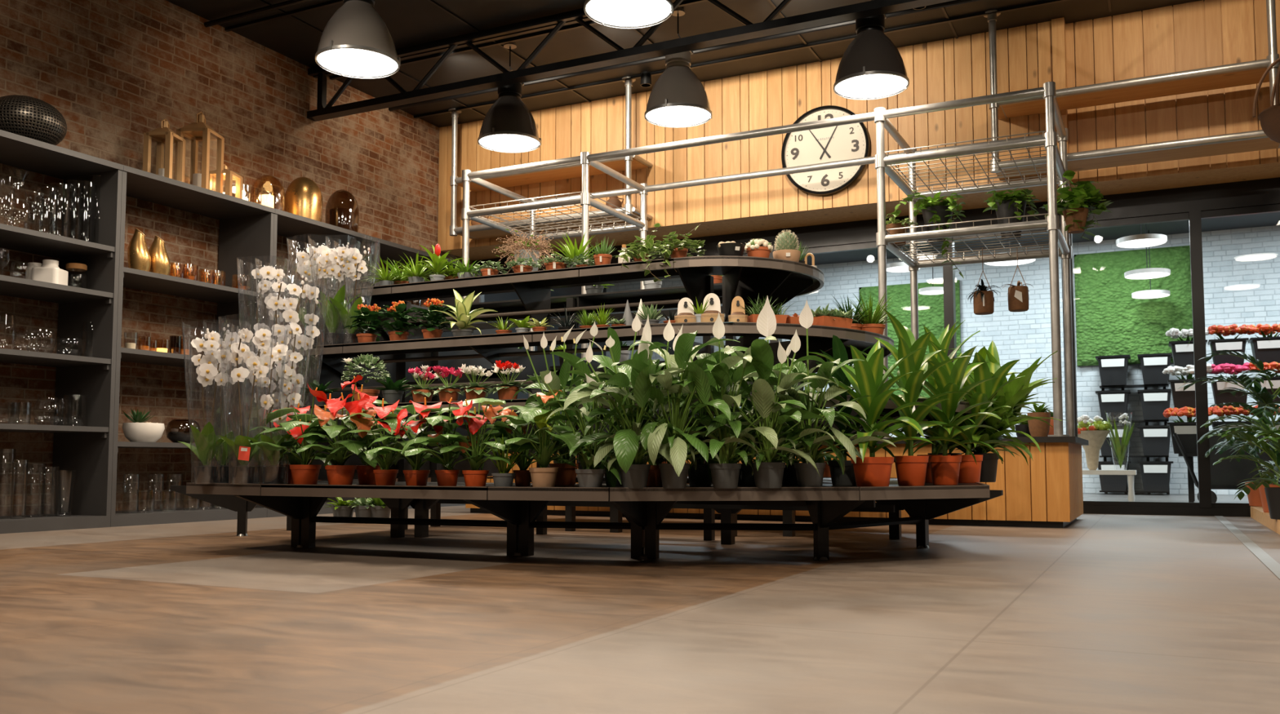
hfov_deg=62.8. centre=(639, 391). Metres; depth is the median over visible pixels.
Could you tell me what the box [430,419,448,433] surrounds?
flower
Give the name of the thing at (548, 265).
pot
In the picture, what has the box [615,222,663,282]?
ivy
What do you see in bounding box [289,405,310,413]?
flower
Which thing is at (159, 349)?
candle
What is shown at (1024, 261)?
diffuser
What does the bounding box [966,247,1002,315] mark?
hanging pot
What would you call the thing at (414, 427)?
flower
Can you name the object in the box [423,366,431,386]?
flower
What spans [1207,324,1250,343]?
flowers
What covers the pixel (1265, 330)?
flowers
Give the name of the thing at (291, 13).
ceiling beams
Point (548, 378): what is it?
flower
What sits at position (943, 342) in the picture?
dracaena
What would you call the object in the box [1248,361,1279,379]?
flowers
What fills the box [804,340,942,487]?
dracaena
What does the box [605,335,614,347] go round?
flower
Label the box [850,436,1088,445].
countertop
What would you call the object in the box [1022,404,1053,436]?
planter
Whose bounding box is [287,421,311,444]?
flower
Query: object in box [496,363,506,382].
flower
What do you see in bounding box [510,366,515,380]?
flower
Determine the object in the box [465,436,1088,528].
counter
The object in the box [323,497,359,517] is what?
potted leafy plant
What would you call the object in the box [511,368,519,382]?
flower
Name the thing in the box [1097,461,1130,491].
bucket
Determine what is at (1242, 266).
wall
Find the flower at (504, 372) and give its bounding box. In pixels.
[500,367,508,383]
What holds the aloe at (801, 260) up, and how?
on the display stand at (645, 509)
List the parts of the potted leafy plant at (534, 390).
pot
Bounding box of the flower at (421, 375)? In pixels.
[419,372,425,386]
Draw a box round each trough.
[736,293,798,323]
[786,313,817,324]
[810,302,858,328]
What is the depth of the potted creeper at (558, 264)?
6.18 m
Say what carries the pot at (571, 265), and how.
on the potted fern at (571, 251)
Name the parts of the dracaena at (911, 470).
stem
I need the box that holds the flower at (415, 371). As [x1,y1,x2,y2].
[408,368,418,385]
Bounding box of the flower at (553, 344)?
[551,336,556,351]
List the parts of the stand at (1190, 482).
leg, leg, leg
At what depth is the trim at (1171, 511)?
9.01 m
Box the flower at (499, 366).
[495,360,506,383]
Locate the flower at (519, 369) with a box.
[512,364,524,382]
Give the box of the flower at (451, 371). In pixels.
[447,368,455,386]
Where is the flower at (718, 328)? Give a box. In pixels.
[712,311,724,339]
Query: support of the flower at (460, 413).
on the poinsettia at (473, 477)
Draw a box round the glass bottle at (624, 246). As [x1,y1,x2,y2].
[617,244,630,262]
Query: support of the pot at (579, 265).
on the potted creeper at (584, 264)
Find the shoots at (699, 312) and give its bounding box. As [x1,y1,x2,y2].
[688,297,708,322]
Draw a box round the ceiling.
[165,0,1204,127]
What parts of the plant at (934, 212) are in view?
pot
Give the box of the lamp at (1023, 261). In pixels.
[983,241,1035,266]
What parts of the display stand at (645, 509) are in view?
leg, leg, leg, leg, panel, spine post, leg, spine post, rail, rail, rail, leg, spine post, rail, rail, spine post, rail, leg, rail, leg, rail, spine post, leg, spine post, leg, leg, leg, leg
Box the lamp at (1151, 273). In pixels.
[1124,224,1170,279]
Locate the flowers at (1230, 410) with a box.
[1211,405,1253,424]
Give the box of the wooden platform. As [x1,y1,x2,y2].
[1250,506,1279,534]
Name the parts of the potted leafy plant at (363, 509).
pot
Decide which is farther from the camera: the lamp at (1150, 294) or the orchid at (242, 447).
the lamp at (1150, 294)
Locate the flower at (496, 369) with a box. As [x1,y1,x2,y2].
[490,366,504,383]
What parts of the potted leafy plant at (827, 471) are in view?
pot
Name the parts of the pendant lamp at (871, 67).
lamp shade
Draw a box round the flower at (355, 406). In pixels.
[344,394,369,418]
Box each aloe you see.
[584,238,616,265]
[796,241,810,263]
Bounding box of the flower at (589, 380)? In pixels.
[585,373,596,383]
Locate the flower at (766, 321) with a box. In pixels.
[756,296,776,337]
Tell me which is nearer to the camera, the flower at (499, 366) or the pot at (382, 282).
the flower at (499, 366)
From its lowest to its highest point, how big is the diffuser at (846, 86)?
0.018 m
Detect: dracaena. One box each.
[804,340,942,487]
[844,306,977,486]
[890,340,1003,484]
[899,320,1004,483]
[922,340,1028,483]
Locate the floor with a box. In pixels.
[0,493,1279,713]
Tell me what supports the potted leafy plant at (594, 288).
on the display stand at (645, 509)
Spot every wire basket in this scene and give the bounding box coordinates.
[469,191,640,236]
[884,130,1058,193]
[885,213,1060,264]
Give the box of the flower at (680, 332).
[672,324,683,351]
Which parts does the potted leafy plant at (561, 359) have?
pot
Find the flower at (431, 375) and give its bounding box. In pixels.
[426,373,439,387]
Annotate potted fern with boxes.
[360,254,402,286]
[371,258,427,284]
[389,252,442,284]
[428,258,471,279]
[445,257,487,279]
[546,232,608,267]
[570,308,599,328]
[590,302,613,327]
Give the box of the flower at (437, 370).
[431,365,446,386]
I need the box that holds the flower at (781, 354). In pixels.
[777,340,786,364]
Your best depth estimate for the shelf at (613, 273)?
5.98 m
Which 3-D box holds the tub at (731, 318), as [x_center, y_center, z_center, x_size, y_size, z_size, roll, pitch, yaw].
[0.501,-0.364,5.355,0.102,0.050,0.081,0,-4,5]
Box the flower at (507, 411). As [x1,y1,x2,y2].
[489,404,511,422]
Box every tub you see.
[674,315,696,323]
[700,313,724,322]
[728,315,747,322]
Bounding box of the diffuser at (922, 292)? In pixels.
[919,290,943,294]
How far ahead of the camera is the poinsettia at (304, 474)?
5.01 m
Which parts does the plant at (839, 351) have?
pot, stem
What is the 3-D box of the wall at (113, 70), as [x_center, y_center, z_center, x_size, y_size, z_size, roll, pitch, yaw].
[-5.209,-1.271,6.023,0.150,4.250,14.400,-2,-4,26]
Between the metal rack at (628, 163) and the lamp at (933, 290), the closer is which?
the metal rack at (628, 163)
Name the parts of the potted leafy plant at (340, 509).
pot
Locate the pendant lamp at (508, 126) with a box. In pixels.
[477,41,541,152]
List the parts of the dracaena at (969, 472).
stem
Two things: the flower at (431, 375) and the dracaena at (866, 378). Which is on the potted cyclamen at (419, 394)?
the flower at (431, 375)
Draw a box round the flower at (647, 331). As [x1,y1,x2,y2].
[642,315,651,346]
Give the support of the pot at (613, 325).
on the potted succulent at (615, 322)
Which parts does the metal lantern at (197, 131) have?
ring handle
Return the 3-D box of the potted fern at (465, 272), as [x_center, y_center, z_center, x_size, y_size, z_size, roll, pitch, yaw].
[-1.078,-0.757,6.524,0.271,0.154,0.286,1,-4,-10]
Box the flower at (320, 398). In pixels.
[315,395,343,404]
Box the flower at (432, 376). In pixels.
[425,373,435,387]
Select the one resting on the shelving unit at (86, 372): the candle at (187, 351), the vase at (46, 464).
the vase at (46, 464)
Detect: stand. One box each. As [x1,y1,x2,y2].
[170,255,1003,560]
[1177,371,1257,502]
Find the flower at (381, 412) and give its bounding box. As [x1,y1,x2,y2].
[364,400,399,419]
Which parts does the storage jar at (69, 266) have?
lid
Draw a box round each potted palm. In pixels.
[1177,350,1279,512]
[1200,414,1279,519]
[1204,395,1279,506]
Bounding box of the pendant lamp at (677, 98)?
[644,7,711,127]
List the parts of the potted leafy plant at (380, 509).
pot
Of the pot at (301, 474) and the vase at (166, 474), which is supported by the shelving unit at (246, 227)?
the vase at (166, 474)
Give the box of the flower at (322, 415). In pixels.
[314,404,330,426]
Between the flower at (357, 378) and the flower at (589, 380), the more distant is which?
the flower at (357, 378)
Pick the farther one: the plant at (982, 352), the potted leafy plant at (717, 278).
the potted leafy plant at (717, 278)
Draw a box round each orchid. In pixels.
[178,322,233,484]
[204,322,253,482]
[217,318,275,484]
[236,257,297,466]
[241,327,288,482]
[244,382,296,484]
[254,257,318,481]
[271,278,328,459]
[286,237,341,328]
[307,235,360,345]
[316,238,385,343]
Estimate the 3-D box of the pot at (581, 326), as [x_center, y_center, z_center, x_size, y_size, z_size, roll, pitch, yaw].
[-0.281,-0.336,5.596,0.085,0.026,0.084,-2,-4,26]
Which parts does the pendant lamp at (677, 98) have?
lamp shade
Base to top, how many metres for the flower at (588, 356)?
0.092 m
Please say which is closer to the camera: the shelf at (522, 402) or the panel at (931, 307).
the shelf at (522, 402)
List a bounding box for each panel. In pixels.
[858,280,961,398]
[1074,245,1192,366]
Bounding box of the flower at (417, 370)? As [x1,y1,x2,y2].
[412,366,422,386]
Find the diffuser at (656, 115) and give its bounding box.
[645,106,710,125]
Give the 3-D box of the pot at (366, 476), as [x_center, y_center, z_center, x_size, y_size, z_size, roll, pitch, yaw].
[-1.319,0.405,5.099,0.126,0.092,0.125,-2,-4,26]
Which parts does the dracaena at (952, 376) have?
stem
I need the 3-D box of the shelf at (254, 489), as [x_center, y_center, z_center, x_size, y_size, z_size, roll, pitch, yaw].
[-1.850,0.508,5.596,0.596,0.056,1.029,-2,-4,26]
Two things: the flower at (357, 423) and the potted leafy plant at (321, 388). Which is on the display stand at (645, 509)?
the potted leafy plant at (321, 388)
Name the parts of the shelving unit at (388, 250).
shelf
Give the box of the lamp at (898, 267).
[886,247,919,272]
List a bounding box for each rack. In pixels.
[448,76,653,239]
[983,0,1279,180]
[1099,384,1169,494]
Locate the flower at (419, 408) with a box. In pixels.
[408,400,441,419]
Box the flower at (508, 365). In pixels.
[505,362,512,382]
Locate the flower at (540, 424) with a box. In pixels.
[533,419,552,431]
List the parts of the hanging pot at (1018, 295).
pot, cord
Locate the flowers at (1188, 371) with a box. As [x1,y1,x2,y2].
[1162,363,1213,383]
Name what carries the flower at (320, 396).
on the poinsettia at (304, 474)
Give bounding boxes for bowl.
[121,408,164,442]
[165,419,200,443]
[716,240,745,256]
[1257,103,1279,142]
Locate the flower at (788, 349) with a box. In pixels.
[786,343,791,355]
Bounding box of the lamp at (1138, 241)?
[1115,224,1167,248]
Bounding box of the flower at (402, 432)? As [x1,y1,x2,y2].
[396,422,408,439]
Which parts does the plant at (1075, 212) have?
pot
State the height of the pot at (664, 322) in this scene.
0.026 m
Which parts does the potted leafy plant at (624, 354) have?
pot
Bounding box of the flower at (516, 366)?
[510,362,519,382]
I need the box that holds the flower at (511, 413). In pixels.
[507,411,526,435]
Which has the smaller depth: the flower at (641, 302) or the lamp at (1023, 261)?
the flower at (641, 302)
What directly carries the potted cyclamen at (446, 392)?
on the display stand at (645, 509)
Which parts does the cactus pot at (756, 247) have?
pot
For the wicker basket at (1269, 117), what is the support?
hanging from the ceiling
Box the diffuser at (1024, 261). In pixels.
[984,258,1035,266]
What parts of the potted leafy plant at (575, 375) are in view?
pot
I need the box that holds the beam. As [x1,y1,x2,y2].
[800,212,1279,265]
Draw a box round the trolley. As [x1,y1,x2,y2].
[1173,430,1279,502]
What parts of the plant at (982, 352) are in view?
pot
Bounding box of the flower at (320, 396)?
[307,385,334,400]
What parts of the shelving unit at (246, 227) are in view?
shelf, shelf, shelf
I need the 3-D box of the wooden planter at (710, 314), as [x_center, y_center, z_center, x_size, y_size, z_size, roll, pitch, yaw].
[0.366,-0.422,5.357,0.136,0.167,0.109,0,-4,4]
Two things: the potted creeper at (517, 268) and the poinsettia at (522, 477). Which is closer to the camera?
the poinsettia at (522, 477)
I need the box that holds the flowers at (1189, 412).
[1163,406,1213,427]
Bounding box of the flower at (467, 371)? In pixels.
[460,367,471,382]
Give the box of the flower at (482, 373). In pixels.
[475,365,486,382]
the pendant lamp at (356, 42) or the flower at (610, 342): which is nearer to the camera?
the flower at (610, 342)
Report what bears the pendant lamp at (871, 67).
hanging from the ceiling
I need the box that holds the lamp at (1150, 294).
[1131,230,1170,298]
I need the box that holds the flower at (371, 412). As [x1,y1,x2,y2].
[362,409,376,420]
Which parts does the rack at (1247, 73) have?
hanger post, rail, rail, hanger post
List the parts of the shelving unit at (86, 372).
shelf, shelf, shelf, shelf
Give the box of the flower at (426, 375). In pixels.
[422,372,431,387]
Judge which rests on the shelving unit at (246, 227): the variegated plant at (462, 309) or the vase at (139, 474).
the vase at (139, 474)
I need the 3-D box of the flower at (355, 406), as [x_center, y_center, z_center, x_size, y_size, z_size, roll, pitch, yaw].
[-1.320,0.076,4.864,0.125,0.129,0.066,-2,-4,26]
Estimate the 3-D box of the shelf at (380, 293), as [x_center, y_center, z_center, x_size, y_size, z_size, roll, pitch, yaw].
[-1.617,-0.629,6.927,0.344,0.056,0.500,-2,-4,26]
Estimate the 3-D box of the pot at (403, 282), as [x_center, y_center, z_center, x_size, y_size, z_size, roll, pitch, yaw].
[-1.565,-0.689,6.883,0.111,0.065,0.110,-2,-4,26]
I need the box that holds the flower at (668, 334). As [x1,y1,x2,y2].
[662,319,675,342]
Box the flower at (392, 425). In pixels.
[377,408,407,435]
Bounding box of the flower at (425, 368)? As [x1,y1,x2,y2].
[420,364,428,387]
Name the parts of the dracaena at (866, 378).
stem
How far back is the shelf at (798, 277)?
6.00 m
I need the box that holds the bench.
[1082,470,1136,502]
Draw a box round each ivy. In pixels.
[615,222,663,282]
[649,224,706,279]
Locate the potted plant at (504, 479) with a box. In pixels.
[475,435,528,487]
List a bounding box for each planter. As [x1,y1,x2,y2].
[674,297,696,323]
[700,293,724,322]
[728,296,748,322]
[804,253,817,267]
[1014,414,1031,436]
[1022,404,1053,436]
[1045,410,1069,436]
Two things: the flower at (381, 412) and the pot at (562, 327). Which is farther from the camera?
the pot at (562, 327)
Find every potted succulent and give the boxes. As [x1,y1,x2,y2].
[606,318,626,326]
[632,303,663,324]
[662,310,676,323]
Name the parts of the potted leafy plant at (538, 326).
pot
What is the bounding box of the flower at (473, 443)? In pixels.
[458,440,477,453]
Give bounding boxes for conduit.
[204,0,311,26]
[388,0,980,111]
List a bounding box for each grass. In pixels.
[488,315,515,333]
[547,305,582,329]
[822,293,882,330]
[834,291,909,334]
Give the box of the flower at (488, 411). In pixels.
[481,405,502,424]
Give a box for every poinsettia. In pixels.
[248,403,331,484]
[250,385,357,484]
[292,375,382,484]
[319,384,408,484]
[323,398,427,485]
[367,397,466,485]
[394,397,493,486]
[431,397,531,486]
[466,404,576,486]
[491,390,614,487]
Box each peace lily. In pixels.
[479,321,617,485]
[504,376,655,469]
[533,371,639,487]
[534,313,692,486]
[563,328,714,488]
[584,319,718,486]
[589,315,759,488]
[631,346,776,486]
[640,311,820,488]
[680,296,861,488]
[693,345,799,486]
[734,343,853,485]
[736,299,896,487]
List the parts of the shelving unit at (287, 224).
shelf, shelf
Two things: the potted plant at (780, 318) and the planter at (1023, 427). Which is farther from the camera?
the planter at (1023, 427)
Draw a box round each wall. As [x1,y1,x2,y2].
[0,0,472,516]
[437,20,1060,260]
[484,284,606,439]
[605,225,1279,495]
[1065,0,1279,195]
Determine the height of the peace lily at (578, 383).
0.548 m
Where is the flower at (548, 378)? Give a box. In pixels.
[544,371,551,383]
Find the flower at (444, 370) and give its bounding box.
[439,366,448,386]
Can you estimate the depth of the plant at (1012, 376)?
5.78 m
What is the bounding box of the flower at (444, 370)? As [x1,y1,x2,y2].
[435,365,447,386]
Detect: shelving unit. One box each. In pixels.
[0,129,123,533]
[110,164,275,527]
[266,208,378,517]
[377,238,481,509]
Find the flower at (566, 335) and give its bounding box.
[562,325,573,342]
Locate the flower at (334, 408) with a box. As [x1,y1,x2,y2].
[325,404,347,420]
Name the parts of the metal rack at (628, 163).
hanger post, rail, rail, hanger post, wall arm, wall arm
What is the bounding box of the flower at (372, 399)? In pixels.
[351,384,377,410]
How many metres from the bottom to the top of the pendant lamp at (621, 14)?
1.048 m
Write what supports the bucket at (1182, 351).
on the stand at (1190, 482)
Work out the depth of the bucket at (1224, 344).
12.21 m
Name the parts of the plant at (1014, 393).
pot, stem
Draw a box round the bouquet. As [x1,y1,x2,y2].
[1077,415,1111,470]
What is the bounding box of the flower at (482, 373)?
[475,371,486,383]
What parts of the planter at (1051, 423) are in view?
pot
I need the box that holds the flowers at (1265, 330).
[1246,324,1279,340]
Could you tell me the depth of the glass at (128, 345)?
7.76 m
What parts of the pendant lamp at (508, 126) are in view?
lamp shade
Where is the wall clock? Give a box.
[781,105,869,195]
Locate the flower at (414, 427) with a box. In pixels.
[406,413,429,433]
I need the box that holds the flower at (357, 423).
[350,412,374,438]
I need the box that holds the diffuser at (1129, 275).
[1124,271,1169,279]
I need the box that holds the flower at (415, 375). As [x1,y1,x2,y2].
[413,372,419,385]
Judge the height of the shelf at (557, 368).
0.056 m
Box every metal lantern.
[142,118,186,182]
[174,111,224,193]
[208,164,242,199]
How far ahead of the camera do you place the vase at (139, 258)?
7.86 m
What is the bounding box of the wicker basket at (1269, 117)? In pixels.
[1252,57,1279,142]
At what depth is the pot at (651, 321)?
5.40 m
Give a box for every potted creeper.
[471,260,507,275]
[506,257,542,273]
[537,253,573,270]
[566,252,595,267]
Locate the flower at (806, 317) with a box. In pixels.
[799,299,813,328]
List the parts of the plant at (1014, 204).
pot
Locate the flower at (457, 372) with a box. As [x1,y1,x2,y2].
[452,369,463,385]
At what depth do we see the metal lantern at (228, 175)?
8.56 m
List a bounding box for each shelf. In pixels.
[186,480,358,496]
[261,481,578,500]
[292,400,511,416]
[298,343,368,358]
[342,331,552,355]
[348,284,439,301]
[391,266,618,297]
[437,283,722,314]
[484,360,665,377]
[487,475,688,484]
[488,397,609,412]
[488,484,622,501]
[532,324,641,345]
[579,257,679,283]
[603,394,971,413]
[609,484,858,501]
[639,322,893,364]
[673,255,823,297]
[822,478,897,480]
[822,480,897,482]
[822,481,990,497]
[822,483,989,500]
[1099,384,1168,389]
[1099,455,1168,457]
[1099,490,1168,493]
[1102,419,1168,422]
[1177,453,1197,457]
[1179,371,1257,375]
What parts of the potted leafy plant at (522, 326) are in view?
pot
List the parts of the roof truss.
post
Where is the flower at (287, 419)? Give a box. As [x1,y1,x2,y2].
[272,409,292,427]
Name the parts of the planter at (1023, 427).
pot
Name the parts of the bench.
leg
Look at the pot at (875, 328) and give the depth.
5.94 m
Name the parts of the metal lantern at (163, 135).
ring handle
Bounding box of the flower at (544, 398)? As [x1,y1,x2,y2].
[536,390,562,404]
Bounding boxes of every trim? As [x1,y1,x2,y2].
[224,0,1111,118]
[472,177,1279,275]
[1051,17,1070,186]
[1083,506,1250,516]
[1214,515,1279,580]
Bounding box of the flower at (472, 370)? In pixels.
[466,365,475,382]
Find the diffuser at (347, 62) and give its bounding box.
[316,48,397,76]
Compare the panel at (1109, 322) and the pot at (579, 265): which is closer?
the pot at (579, 265)
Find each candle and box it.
[124,342,135,349]
[139,346,149,351]
[156,347,167,352]
[158,168,164,176]
[180,349,189,355]
[182,275,195,280]
[192,173,201,186]
[261,194,274,208]
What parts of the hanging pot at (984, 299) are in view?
pot, cord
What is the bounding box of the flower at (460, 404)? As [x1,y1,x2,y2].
[444,399,462,408]
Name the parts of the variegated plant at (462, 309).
pot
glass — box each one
[123,334,137,349]
[137,340,151,351]
[146,342,155,351]
[155,339,169,352]
[168,335,181,354]
[180,346,191,355]
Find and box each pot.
[283,465,293,484]
[289,465,321,484]
[324,465,356,484]
[351,389,379,404]
[355,465,381,484]
[356,333,377,342]
[373,470,398,485]
[378,280,394,285]
[387,331,408,341]
[394,280,408,284]
[403,470,430,485]
[408,276,425,283]
[411,389,433,402]
[421,328,443,338]
[429,274,445,280]
[435,470,459,486]
[437,388,460,401]
[444,275,457,279]
[457,271,475,278]
[462,470,488,486]
[463,387,487,399]
[480,268,499,275]
[491,473,515,487]
[495,329,512,333]
[496,386,519,399]
[512,265,533,273]
[512,470,531,486]
[514,248,539,271]
[528,467,558,487]
[544,262,567,270]
[549,463,578,485]
[558,326,574,329]
[566,262,582,267]
[575,264,591,266]
[575,469,605,487]
[576,462,599,469]
[579,325,592,328]
[593,253,612,265]
[595,324,609,327]
[604,466,622,486]
[611,324,625,326]
[618,464,650,488]
[632,253,648,262]
[640,319,659,324]
[646,465,662,486]
[658,463,689,488]
[663,320,675,323]
[670,248,688,257]
[688,464,711,486]
[694,314,701,322]
[708,463,741,488]
[737,464,755,486]
[744,238,773,257]
[747,314,786,323]
[751,462,785,488]
[773,229,800,262]
[782,464,797,485]
[793,462,826,487]
[815,315,853,328]
[850,323,862,330]
[850,457,893,487]
[861,324,885,334]
[893,456,928,486]
[916,454,951,483]
[928,456,961,484]
[951,454,982,483]
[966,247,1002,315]
[1001,247,1033,311]
[1244,481,1272,506]
[1258,484,1279,512]
[1264,487,1279,519]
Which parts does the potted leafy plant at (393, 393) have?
pot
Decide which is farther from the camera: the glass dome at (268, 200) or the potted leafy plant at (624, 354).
the glass dome at (268, 200)
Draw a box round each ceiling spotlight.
[640,71,651,87]
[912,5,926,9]
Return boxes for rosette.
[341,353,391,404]
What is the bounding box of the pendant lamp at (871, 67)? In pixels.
[833,0,909,99]
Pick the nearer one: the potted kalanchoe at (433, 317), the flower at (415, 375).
the flower at (415, 375)
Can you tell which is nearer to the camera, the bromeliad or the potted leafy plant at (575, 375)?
the potted leafy plant at (575, 375)
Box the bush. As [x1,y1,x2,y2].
[492,228,560,274]
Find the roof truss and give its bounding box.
[306,0,954,121]
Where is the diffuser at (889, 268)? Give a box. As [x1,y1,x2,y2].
[886,266,909,272]
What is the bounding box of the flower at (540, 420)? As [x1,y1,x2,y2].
[533,411,554,429]
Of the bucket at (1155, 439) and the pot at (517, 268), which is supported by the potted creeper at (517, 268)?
the pot at (517, 268)
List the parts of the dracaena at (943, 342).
stem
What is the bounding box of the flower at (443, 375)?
[438,372,448,382]
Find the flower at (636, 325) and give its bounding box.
[631,313,640,332]
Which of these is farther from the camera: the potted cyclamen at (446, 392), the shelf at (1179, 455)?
the shelf at (1179, 455)
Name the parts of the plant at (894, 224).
pot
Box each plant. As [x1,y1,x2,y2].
[299,379,339,405]
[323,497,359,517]
[342,497,375,517]
[359,497,391,518]
[375,376,415,403]
[432,288,497,336]
[509,315,533,332]
[518,370,559,394]
[527,317,553,331]
[554,344,582,365]
[557,373,586,397]
[585,284,614,293]
[618,341,633,362]
[641,279,662,288]
[709,275,723,283]
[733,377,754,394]
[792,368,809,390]
[800,334,897,485]
[822,452,839,477]
[885,213,919,246]
[890,190,965,279]
[902,346,1021,456]
[913,356,1056,454]
[937,346,1062,482]
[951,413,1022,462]
[981,187,1040,241]
[1039,169,1112,240]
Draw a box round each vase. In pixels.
[0,94,66,145]
[21,464,46,517]
[37,477,59,516]
[53,470,76,516]
[62,395,87,426]
[75,184,97,238]
[121,474,139,513]
[127,227,151,271]
[146,474,164,511]
[148,235,170,275]
[165,474,182,508]
[408,300,421,306]
[471,215,488,225]
[605,195,623,208]
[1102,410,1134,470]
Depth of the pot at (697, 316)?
5.33 m
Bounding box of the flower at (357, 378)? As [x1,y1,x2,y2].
[340,375,362,390]
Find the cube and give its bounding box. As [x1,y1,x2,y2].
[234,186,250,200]
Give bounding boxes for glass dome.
[250,174,284,208]
[284,177,322,222]
[324,189,359,231]
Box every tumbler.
[136,489,155,513]
[159,490,177,510]
[179,264,198,280]
[234,285,250,290]
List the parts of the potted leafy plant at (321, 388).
pot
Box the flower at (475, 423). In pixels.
[462,410,488,435]
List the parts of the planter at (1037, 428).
pot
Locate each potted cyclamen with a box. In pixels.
[404,364,439,402]
[429,365,463,401]
[454,364,493,399]
[486,360,525,399]
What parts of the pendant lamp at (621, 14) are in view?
lamp shade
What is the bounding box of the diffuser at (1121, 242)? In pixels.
[1116,238,1166,248]
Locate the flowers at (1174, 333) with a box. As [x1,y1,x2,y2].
[1165,327,1209,346]
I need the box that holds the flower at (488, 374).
[479,370,493,386]
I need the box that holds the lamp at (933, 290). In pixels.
[918,247,943,294]
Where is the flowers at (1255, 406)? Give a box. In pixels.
[1253,404,1279,421]
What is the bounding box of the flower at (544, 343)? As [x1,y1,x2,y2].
[540,333,547,348]
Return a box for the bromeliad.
[414,244,465,280]
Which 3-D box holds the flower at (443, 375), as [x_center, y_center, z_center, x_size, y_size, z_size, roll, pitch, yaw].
[-1.038,-0.055,5.518,0.045,0.098,0.060,4,-5,-44]
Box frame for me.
[461,81,1075,438]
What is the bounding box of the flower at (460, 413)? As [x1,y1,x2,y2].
[452,400,472,426]
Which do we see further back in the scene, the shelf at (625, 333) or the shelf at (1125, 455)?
the shelf at (1125, 455)
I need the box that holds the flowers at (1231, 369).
[1206,362,1249,377]
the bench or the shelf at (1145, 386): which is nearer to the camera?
the bench
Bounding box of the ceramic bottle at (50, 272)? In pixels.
[31,259,68,285]
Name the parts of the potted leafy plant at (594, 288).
pot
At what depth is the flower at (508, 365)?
5.31 m
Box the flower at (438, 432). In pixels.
[427,430,444,444]
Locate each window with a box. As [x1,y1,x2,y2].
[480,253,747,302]
[768,239,928,342]
[942,224,1060,362]
[1060,212,1199,507]
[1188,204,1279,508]
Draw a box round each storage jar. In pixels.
[25,262,43,279]
[65,262,87,287]
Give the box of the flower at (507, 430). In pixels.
[501,419,511,433]
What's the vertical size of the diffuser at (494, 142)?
0.018 m
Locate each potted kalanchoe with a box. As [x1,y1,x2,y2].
[343,303,386,342]
[379,300,421,341]
[410,297,453,338]
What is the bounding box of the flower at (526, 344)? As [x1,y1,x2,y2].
[523,335,528,350]
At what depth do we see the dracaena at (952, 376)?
4.96 m
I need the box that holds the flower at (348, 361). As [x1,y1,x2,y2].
[343,357,352,363]
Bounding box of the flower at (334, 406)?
[326,393,353,417]
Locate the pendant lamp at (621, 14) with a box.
[583,0,673,28]
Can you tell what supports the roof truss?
attached to the ceiling
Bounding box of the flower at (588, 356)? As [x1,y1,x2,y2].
[585,342,592,363]
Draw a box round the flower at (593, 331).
[590,321,598,336]
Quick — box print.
[240,448,247,451]
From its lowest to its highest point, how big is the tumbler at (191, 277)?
0.166 m
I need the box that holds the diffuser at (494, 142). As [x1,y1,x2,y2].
[479,133,539,151]
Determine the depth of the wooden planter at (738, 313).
5.36 m
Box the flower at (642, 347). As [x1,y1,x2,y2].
[637,328,648,357]
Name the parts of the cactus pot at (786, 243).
pot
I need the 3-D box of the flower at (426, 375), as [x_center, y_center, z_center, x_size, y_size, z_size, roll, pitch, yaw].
[-1.140,-0.055,5.614,0.061,0.110,0.036,2,-5,-31]
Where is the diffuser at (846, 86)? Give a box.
[835,74,907,97]
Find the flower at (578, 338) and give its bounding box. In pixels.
[575,329,586,343]
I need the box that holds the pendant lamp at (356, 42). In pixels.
[315,0,400,78]
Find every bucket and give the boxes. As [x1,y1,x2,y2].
[1095,355,1130,386]
[1095,390,1130,421]
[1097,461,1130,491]
[1100,426,1130,456]
[1137,352,1173,385]
[1137,389,1171,420]
[1137,425,1170,455]
[1137,461,1173,492]
[1166,422,1197,453]
[1167,379,1208,408]
[1168,339,1207,367]
[1207,337,1248,365]
[1208,377,1251,408]
[1211,421,1254,431]
[1248,336,1279,363]
[1251,376,1279,405]
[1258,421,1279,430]
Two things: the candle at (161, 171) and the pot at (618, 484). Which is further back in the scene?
the candle at (161, 171)
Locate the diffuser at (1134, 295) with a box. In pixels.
[1132,293,1169,298]
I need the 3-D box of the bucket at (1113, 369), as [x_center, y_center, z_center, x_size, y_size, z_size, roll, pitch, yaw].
[6.796,-0.293,15.045,0.448,0.420,0.440,-2,-4,26]
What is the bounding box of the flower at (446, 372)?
[444,370,449,386]
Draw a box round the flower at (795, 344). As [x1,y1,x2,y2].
[790,328,800,353]
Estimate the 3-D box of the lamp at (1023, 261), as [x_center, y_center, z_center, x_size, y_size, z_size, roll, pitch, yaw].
[4.317,-1.994,12.275,0.580,0.942,0.580,-2,-4,26]
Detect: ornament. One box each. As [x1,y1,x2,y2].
[622,299,633,325]
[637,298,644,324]

